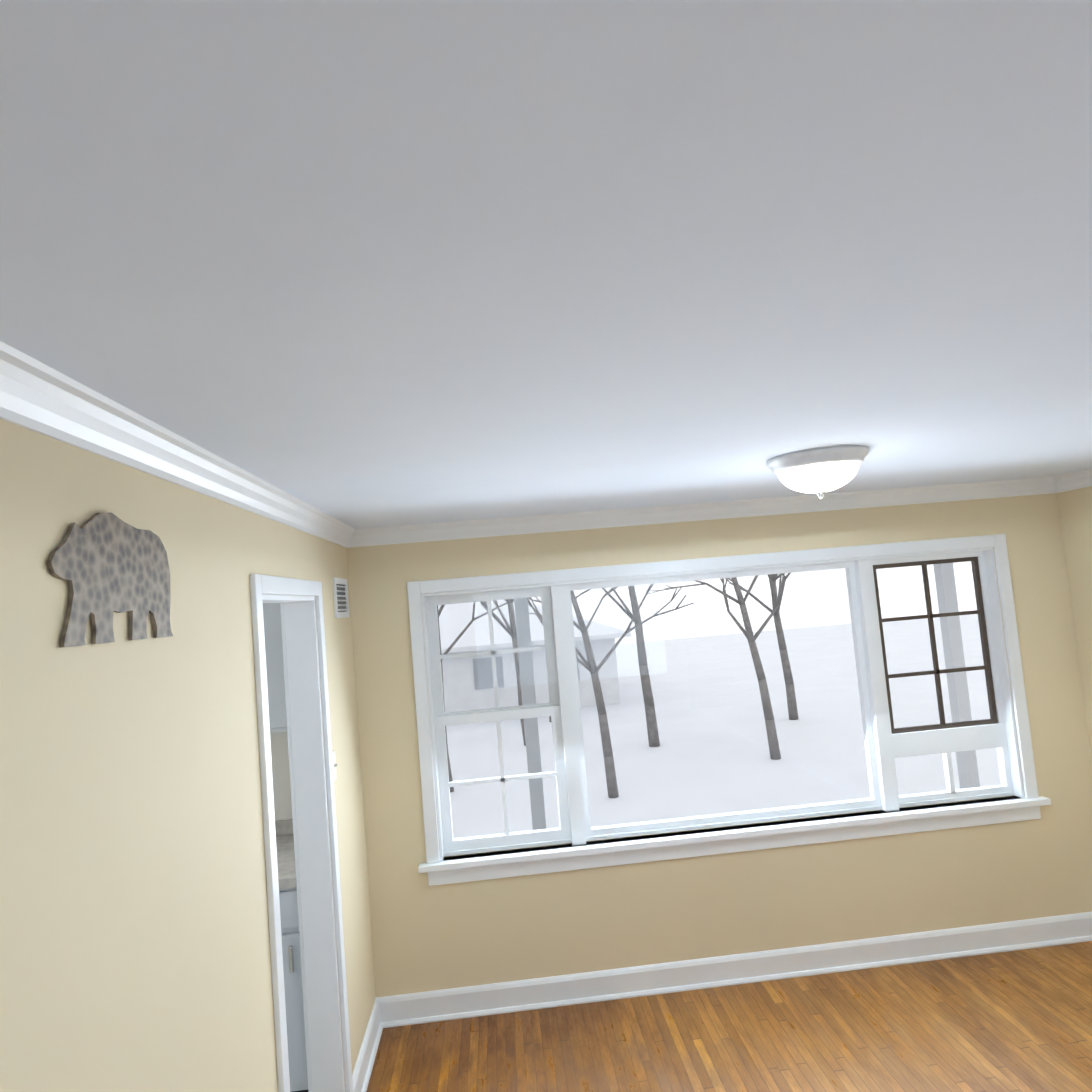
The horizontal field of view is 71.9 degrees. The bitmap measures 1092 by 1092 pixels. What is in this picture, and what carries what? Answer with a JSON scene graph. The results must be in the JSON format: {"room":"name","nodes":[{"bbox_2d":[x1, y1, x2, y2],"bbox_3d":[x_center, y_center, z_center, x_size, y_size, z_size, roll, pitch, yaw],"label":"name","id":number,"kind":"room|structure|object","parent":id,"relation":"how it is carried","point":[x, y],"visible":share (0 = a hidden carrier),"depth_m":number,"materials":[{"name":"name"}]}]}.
{"room":"empty living room","nodes":[
{"label":"empty living room","id":0,"kind":"room"},
{"bbox_2d":[0,419,375,1091],"bbox_3d":[-0.674,0.786,-0.491,0.120,2.347,8.280,-4,-4,-4],"label":"wall","id":1,"kind":"structure","parent":0,"point":[134,939],"depth_m":1.46,"materials":[{"name":"paint"}]},
{"bbox_2d":[47,513,172,647],"bbox_3d":[-0.805,0.059,1.414,0.010,0.240,0.440,-4,-4,-4],"label":"art","id":2,"kind":"object","parent":1,"relation":"attached to","point":[105,565],"visible":0.96,"depth_m":1.38,"materials":[{"name":"metal"}]},
{"bbox_2d":[0,341,359,547],"bbox_3d":[-0.682,-0.342,-0.346,0.060,0.082,8.160,-4,-4,-4],"label":"crown molding","id":3,"kind":"structure","parent":1,"relation":"attached to","point":[40,397],"depth_m":1.46,"materials":[{"name":"white wood"}]},
{"bbox_2d":[250,574,352,1091],"bbox_3d":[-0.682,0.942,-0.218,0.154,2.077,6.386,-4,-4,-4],"label":"door frame","id":4,"kind":"structure","parent":1,"relation":"attached to","point":[319,923],"depth_m":2.87,"materials":[{"name":"white wood"}]},
{"bbox_2d":[332,750,337,780],"bbox_3d":[-0.854,0.893,3.057,0.021,0.114,0.070,-4,-4,-4],"label":"switch plate","id":5,"kind":"object","parent":1,"relation":"attached to","point":[335,764],"visible":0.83,"depth_m":3.06,"materials":[{"name":"white plastic"}]},
{"bbox_2d":[333,577,348,617],"bbox_3d":[-0.940,0.239,3.462,0.013,0.180,0.280,-4,-4,-4],"label":"air vent","id":6,"kind":"object","parent":1,"relation":"in","point":[340,591],"visible":1,"depth_m":3.45,"materials":[{"name":"white metal"}]},
{"bbox_2d":[352,997,387,1091],"bbox_3d":[-0.760,2.169,3.197,0.030,0.127,0.600,-4,-4,-4],"label":"baseboard","id":7,"kind":"structure","parent":1,"relation":"attached to","point":[363,1068],"depth_m":3.26,"materials":[{"name":"white wood"}]},
{"bbox_2d":[0,0,1091,528],"bbox_3d":[-0.414,-0.463,-0.299,7.020,0.120,8.440,-4,-4,-4],"label":"ceiling","id":8,"kind":"structure","parent":0,"point":[358,264],"depth_m":0.87,"materials":[{"name":"paint"}]},
{"bbox_2d":[766,445,868,498],"bbox_3d":[0.941,-0.237,2.599,0.336,0.150,0.336,-4,-4,-4],"label":"ceiling light","id":9,"kind":"object","parent":8,"relation":"attached to","point":[819,472],"visible":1,"depth_m":2.50,"materials":[{"name":"white glass"}]},
{"bbox_2d":[270,493,1091,996],"bbox_3d":[-0.588,1.075,3.734,7.020,2.347,0.160,-4,-4,-4],"label":"wall","id":10,"kind":"structure","parent":0,"point":[457,935],"depth_m":3.73,"materials":[{"name":"paint"}]},
{"bbox_2d":[263,603,286,732],"bbox_3d":[-1.399,0.459,3.470,0.644,0.770,0.346,-4,-4,-4],"label":"upper cabinet","id":11,"kind":"object","parent":10,"relation":"attached to","point":[271,611],"depth_m":3.31,"materials":[{"name":"white wood"}]},
{"bbox_2d":[275,819,292,834],"bbox_3d":[-2.411,1.430,3.493,2.804,0.070,0.018,-4,-4,-4],"label":"backsplash","id":12,"kind":"structure","parent":10,"relation":"attached to","point":[282,827],"depth_m":3.57,"materials":[{"name":"grey tile"}]},
{"bbox_2d":[360,477,1051,546],"bbox_3d":[0.867,-0.179,3.816,3.540,0.082,0.060,-4,-4,-4],"label":"crown molding","id":13,"kind":"structure","parent":10,"relation":"attached to","point":[1043,485],"depth_m":3.81,"materials":[{"name":"white wood"}]},
{"bbox_2d":[407,534,1050,885],"bbox_3d":[0.910,0.787,3.846,3.170,1.457,0.240,-4,-4,-4],"label":"window","id":14,"kind":"structure","parent":10,"relation":"in","point":[887,743],"depth_m":3.81,"materials":[{"name":"white wood"}]},
{"bbox_2d":[375,912,1091,1027],"bbox_3d":[1.022,2.053,3.672,3.660,0.127,0.030,-4,-4,-4],"label":"baseboard","id":15,"kind":"structure","parent":10,"relation":"attached to","point":[558,991],"depth_m":3.66,"materials":[{"name":"white wood"}]},
{"bbox_2d":[366,941,1091,1091],"bbox_3d":[0.735,1.905,-0.401,5.120,0.100,8.440,-4,-4,-4],"label":"floor","id":16,"kind":"structure","parent":0,"point":[1015,1021],"depth_m":3.21,"materials":[{"name":"brown wood"}]},
{"bbox_2d":[1057,486,1091,755],"bbox_3d":[3.124,0.488,-0.214,0.120,2.347,8.280,-4,-4,-4],"label":"wall","id":17,"kind":"structure","parent":0,"point":[1075,508],"depth_m":3.87,"materials":[{"name":"paint"}]},
{"bbox_2d":[1052,468,1091,492],"bbox_3d":[2.937,-0.626,-0.082,0.060,0.082,8.160,-4,-4,-4],"label":"crown molding","id":18,"kind":"structure","parent":17,"relation":"attached to","point":[1079,479],"depth_m":3.83,"materials":[{"name":"white wood"}]},
{"bbox_3d":[-2.378,2.368,2.501,3.080,0.101,2.180,-4,-4,-4],"label":"floor","id":19,"kind":"structure","parent":0,"visible":0},
{"bbox_2d":[279,891,307,1091],"bbox_3d":[-1.186,1.829,3.245,0.467,0.880,0.616,-4,-4,-4],"label":"base cabinet","id":20,"kind":"object","parent":19,"relation":"on","point":[297,1059],"depth_m":2.95,"materials":[{"name":"white wood"}]},
{"bbox_2d":[276,835,296,890],"bbox_3d":[-2.396,1.463,3.185,2.824,0.040,0.628,-4,-4,-4],"label":"countertop","id":21,"kind":"structure","parent":20,"relation":"on","point":[284,843],"depth_m":3.17,"materials":[{"name":"grey stone"}]},
{"label":"outside","id":22,"kind":"structure","parent":0,"visible":0},
{"bbox_2d":[446,614,1000,838],"bbox_3d":[2.284,7.000,35.320,90.000,0.300,63.160,-4,-4,-4],"label":"snow","id":23,"kind":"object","parent":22,"point":[685,686],"depth_m":22.99,"materials":[{"name":"white snow"}]},
{"bbox_2d":[438,600,631,712],"bbox_3d":[-7.177,5.054,35.405,20.700,5.150,11.220,-4,-4,-4],"label":"house","id":24,"kind":"structure","parent":23,"relation":"on","point":[462,683],"depth_m":30.81,"materials":[{"name":"white"}]},
{"bbox_2d":[437,573,798,797],"bbox_3d":[-3.582,0.096,22.472,27.488,12.635,15.566,-4,-4,-4],"label":"trees","id":25,"kind":"object","parent":23,"relation":"on","point":[651,722],"depth_m":19.81,"materials":[{"name":"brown plant"}]},
{"bbox_2d":[514,563,979,829],"bbox_3d":[1.108,2.311,5.106,7.000,5.000,2.530,-4,-4,-4],"label":"porch post","id":26,"kind":"structure","parent":23,"relation":"on","point":[943,589],"depth_m":6.37,"materials":[{"name":"paint"}]}
]}

